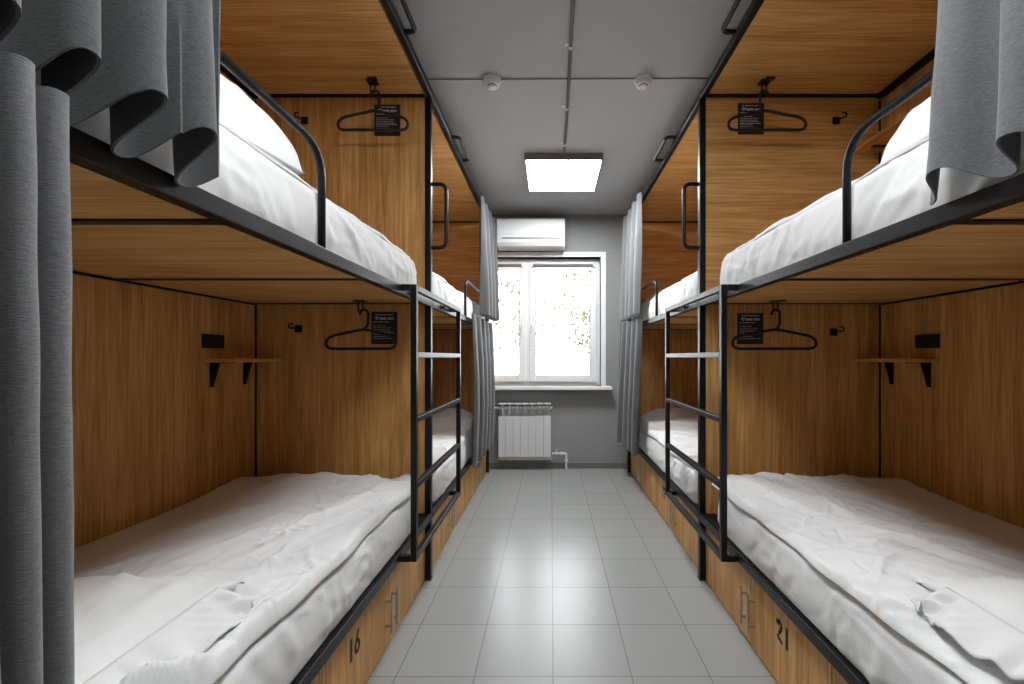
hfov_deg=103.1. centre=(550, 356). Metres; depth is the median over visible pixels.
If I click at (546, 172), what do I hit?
ceiling light
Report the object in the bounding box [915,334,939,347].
power socket
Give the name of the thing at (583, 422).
wall
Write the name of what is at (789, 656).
drawer
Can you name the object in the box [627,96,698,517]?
bunk bed
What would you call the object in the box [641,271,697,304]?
duvet
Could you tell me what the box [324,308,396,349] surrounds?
clothes hanger
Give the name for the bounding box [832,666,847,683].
locker
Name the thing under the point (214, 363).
corner shelf
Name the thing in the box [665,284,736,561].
ladder
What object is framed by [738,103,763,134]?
card
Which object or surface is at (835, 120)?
coat hook
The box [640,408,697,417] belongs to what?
pillow
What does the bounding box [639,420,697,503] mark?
mattress
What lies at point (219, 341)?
outlet
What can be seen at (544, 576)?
floor
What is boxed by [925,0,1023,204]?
curtain
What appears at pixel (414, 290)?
ladder
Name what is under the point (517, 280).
tree
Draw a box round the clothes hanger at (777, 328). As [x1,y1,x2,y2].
[731,308,817,349]
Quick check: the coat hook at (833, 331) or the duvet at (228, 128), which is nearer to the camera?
the duvet at (228, 128)
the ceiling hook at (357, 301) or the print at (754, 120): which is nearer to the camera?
the ceiling hook at (357, 301)
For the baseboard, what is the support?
attached to the wall
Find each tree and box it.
[489,275,541,356]
[494,271,561,362]
[538,271,588,358]
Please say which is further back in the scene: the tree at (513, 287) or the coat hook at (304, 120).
the tree at (513, 287)
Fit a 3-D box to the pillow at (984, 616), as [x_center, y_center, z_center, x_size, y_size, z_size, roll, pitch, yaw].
[1.191,0.577,0.801,0.677,0.096,0.560,0,0,0]
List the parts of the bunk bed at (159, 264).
cross rail, panel, wall rail, panel, wall rail, cross rail, rail, corner trim, guard rail, canopy panel, cross rail, panel, panel, cross rail, rail, rail, grab handle, post, grab handle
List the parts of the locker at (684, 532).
door, handle, handle, door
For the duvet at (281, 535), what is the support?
on the mattress at (278, 656)
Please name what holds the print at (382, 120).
attached to the card at (380, 120)
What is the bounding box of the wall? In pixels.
[489,215,627,462]
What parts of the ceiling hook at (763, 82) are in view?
plate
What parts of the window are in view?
sash, handle, sill, screen frame, sash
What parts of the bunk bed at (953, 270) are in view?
grab handle, post, grab handle, rail, rail, cross rail, panel, panel, cross rail, canopy panel, rail, corner trim, corner trim, guard rail, cross rail, wall rail, panel, wall rail, panel, cross rail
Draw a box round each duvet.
[74,472,410,683]
[219,120,409,257]
[432,272,479,306]
[432,416,472,464]
[639,417,697,472]
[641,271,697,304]
[712,472,1023,683]
[726,134,928,256]
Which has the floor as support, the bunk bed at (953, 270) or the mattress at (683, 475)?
the bunk bed at (953, 270)
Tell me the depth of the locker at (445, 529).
2.66 m
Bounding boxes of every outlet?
[204,336,213,345]
[215,337,223,345]
[915,337,924,345]
[927,336,936,345]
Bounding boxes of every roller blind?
[498,263,522,270]
[532,263,593,270]
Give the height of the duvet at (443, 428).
0.116 m
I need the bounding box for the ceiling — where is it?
[386,0,751,214]
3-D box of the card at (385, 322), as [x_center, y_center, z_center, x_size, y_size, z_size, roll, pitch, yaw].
[-0.910,-0.158,2.212,0.141,0.176,0.004,0,0,0]
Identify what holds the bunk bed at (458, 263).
on the floor
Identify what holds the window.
in the wall
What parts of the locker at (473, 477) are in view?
door, door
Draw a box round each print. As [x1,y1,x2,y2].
[373,314,393,338]
[376,107,396,126]
[739,315,759,338]
[740,105,760,126]
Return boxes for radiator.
[495,403,567,469]
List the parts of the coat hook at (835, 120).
plate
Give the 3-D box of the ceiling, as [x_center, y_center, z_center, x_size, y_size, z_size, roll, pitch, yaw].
[0.092,-1.620,1.370,3.665,0.120,6.340,0,0,0]
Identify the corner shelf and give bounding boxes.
[202,358,281,386]
[854,358,938,386]
[855,112,908,151]
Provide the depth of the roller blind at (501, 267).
4.47 m
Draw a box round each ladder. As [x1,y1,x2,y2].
[400,284,460,561]
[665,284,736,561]
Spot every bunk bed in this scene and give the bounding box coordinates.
[69,0,447,683]
[426,96,489,517]
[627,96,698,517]
[682,0,1023,683]
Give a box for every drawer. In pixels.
[322,529,424,683]
[706,528,831,683]
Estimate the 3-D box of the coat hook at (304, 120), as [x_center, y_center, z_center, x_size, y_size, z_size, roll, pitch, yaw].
[-1.357,-1.295,2.197,0.030,0.051,0.065,0,0,45]
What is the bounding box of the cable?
[418,78,707,79]
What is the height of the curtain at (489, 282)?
1.035 m
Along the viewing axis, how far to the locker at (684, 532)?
2.67 m
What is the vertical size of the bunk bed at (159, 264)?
2.671 m
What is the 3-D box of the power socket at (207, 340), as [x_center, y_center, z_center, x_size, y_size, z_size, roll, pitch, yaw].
[-1.608,-0.075,1.930,0.014,0.066,0.124,0,0,0]
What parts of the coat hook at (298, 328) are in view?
plate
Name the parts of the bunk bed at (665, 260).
post, guard rail, panel, grab handle, rail, panel, cross rail, cross rail, canopy panel, rail, rail, cross rail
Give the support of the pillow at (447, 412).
on the mattress at (444, 475)
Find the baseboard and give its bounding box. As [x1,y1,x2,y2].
[489,463,626,468]
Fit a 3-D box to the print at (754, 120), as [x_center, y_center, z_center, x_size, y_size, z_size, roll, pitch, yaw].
[1.089,-1.310,2.210,0.114,0.130,0.001,0,0,0]
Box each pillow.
[74,572,257,683]
[219,74,305,174]
[432,408,472,417]
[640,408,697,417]
[645,289,663,300]
[876,96,930,165]
[910,575,1023,680]
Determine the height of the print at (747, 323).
0.130 m
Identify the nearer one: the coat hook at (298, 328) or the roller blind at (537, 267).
the coat hook at (298, 328)
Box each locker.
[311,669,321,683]
[432,475,464,565]
[465,455,485,507]
[631,454,656,508]
[657,474,697,567]
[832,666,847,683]
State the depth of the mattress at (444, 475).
2.64 m
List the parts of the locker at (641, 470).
door, door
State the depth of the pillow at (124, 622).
0.87 m
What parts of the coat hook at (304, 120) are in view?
plate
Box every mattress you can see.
[35,69,416,283]
[216,496,410,683]
[432,274,484,318]
[432,435,471,503]
[632,273,697,320]
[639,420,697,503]
[718,497,967,683]
[720,132,1023,284]
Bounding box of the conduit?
[561,0,574,153]
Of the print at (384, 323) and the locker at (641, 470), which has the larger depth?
the locker at (641, 470)
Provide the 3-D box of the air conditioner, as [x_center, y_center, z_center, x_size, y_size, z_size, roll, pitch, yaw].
[-0.212,-1.304,4.330,0.716,0.300,0.220,0,0,0]
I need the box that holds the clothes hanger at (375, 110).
[336,89,408,131]
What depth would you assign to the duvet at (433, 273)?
2.75 m
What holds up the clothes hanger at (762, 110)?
hanging from the ceiling hook at (763, 82)
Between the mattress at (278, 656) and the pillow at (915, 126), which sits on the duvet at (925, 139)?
the pillow at (915, 126)
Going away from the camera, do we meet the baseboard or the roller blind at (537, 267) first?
the baseboard
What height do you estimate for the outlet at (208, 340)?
0.048 m
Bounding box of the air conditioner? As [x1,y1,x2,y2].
[496,219,564,250]
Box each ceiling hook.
[353,300,366,311]
[365,77,379,92]
[757,77,775,92]
[769,300,786,311]
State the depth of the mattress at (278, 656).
1.17 m
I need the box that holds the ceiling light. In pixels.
[525,153,602,191]
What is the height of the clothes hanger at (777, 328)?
0.217 m
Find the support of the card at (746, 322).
attached to the bunk bed at (953, 270)
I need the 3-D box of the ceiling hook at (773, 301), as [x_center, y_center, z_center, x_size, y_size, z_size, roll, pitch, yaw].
[1.170,-0.263,2.092,0.064,0.054,0.065,0,0,0]
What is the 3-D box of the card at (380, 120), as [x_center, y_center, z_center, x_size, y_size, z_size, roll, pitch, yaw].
[-0.894,-1.293,2.212,0.141,0.170,0.004,0,0,0]
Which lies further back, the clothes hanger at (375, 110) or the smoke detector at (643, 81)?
the smoke detector at (643, 81)
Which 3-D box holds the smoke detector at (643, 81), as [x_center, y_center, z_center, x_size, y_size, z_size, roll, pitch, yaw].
[0.518,-1.534,2.275,0.100,0.052,0.100,0,0,0]
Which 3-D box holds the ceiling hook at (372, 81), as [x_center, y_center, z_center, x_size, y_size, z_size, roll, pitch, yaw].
[-0.922,-1.400,2.092,0.064,0.054,0.065,0,0,0]
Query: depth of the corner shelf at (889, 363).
1.93 m
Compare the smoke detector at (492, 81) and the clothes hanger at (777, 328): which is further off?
the smoke detector at (492, 81)
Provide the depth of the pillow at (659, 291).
3.87 m
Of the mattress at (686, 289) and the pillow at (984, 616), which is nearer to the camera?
the pillow at (984, 616)
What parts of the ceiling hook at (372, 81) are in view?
plate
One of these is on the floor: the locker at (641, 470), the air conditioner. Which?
the locker at (641, 470)
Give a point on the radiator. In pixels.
(520, 437)
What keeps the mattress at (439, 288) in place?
on the bunk bed at (458, 263)
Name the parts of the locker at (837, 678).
door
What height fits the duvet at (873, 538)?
0.083 m
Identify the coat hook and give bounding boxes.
[288,323,301,331]
[294,111,307,123]
[830,326,844,335]
[832,112,846,123]
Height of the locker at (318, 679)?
0.320 m
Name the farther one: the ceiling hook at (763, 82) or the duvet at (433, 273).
the duvet at (433, 273)
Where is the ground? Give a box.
[495,367,588,374]
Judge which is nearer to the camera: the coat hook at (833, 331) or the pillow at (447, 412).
the coat hook at (833, 331)
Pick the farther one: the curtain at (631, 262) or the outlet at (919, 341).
the curtain at (631, 262)
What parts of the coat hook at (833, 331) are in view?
plate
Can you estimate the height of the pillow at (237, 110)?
0.195 m
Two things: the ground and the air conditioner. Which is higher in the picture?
the air conditioner
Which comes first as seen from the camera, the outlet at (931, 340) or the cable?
the outlet at (931, 340)
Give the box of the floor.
[366,469,777,683]
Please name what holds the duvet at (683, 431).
on the mattress at (683, 475)
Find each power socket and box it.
[201,334,223,347]
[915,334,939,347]
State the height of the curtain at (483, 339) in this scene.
1.215 m
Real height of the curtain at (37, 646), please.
1.235 m
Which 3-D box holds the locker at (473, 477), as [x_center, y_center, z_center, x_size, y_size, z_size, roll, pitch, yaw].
[-1.113,1.056,3.749,0.923,0.320,1.041,0,0,0]
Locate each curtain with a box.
[0,0,220,186]
[0,51,74,683]
[471,314,494,468]
[479,195,499,320]
[616,317,642,456]
[620,192,641,320]
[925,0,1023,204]
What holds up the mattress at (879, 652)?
on the bunk bed at (953, 270)
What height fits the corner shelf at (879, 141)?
0.135 m
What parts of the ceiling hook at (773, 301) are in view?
plate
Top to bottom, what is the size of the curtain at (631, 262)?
1.035 m
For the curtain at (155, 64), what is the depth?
0.56 m
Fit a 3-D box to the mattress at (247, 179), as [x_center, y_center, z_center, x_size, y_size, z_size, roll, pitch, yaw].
[-1.142,-0.410,1.168,0.950,0.184,1.952,0,0,0]
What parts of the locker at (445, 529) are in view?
door, handle, handle, door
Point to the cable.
(551, 78)
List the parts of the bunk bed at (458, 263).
cross rail, rail, rail, cross rail, canopy panel, panel, cross rail, rail, panel, grab handle, guard rail, post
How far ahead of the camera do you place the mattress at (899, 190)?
1.10 m
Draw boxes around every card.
[371,312,396,343]
[374,105,399,135]
[737,313,762,343]
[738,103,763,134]
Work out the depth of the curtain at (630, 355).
3.65 m
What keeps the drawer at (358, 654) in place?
on the floor
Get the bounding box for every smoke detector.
[483,73,500,90]
[634,73,651,90]
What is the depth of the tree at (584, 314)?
8.87 m
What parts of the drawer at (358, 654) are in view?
door, handle, handle, door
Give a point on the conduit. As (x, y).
(572, 6)
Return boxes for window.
[495,252,611,389]
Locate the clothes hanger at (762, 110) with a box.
[727,89,807,131]
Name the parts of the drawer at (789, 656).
door, handle, handle, door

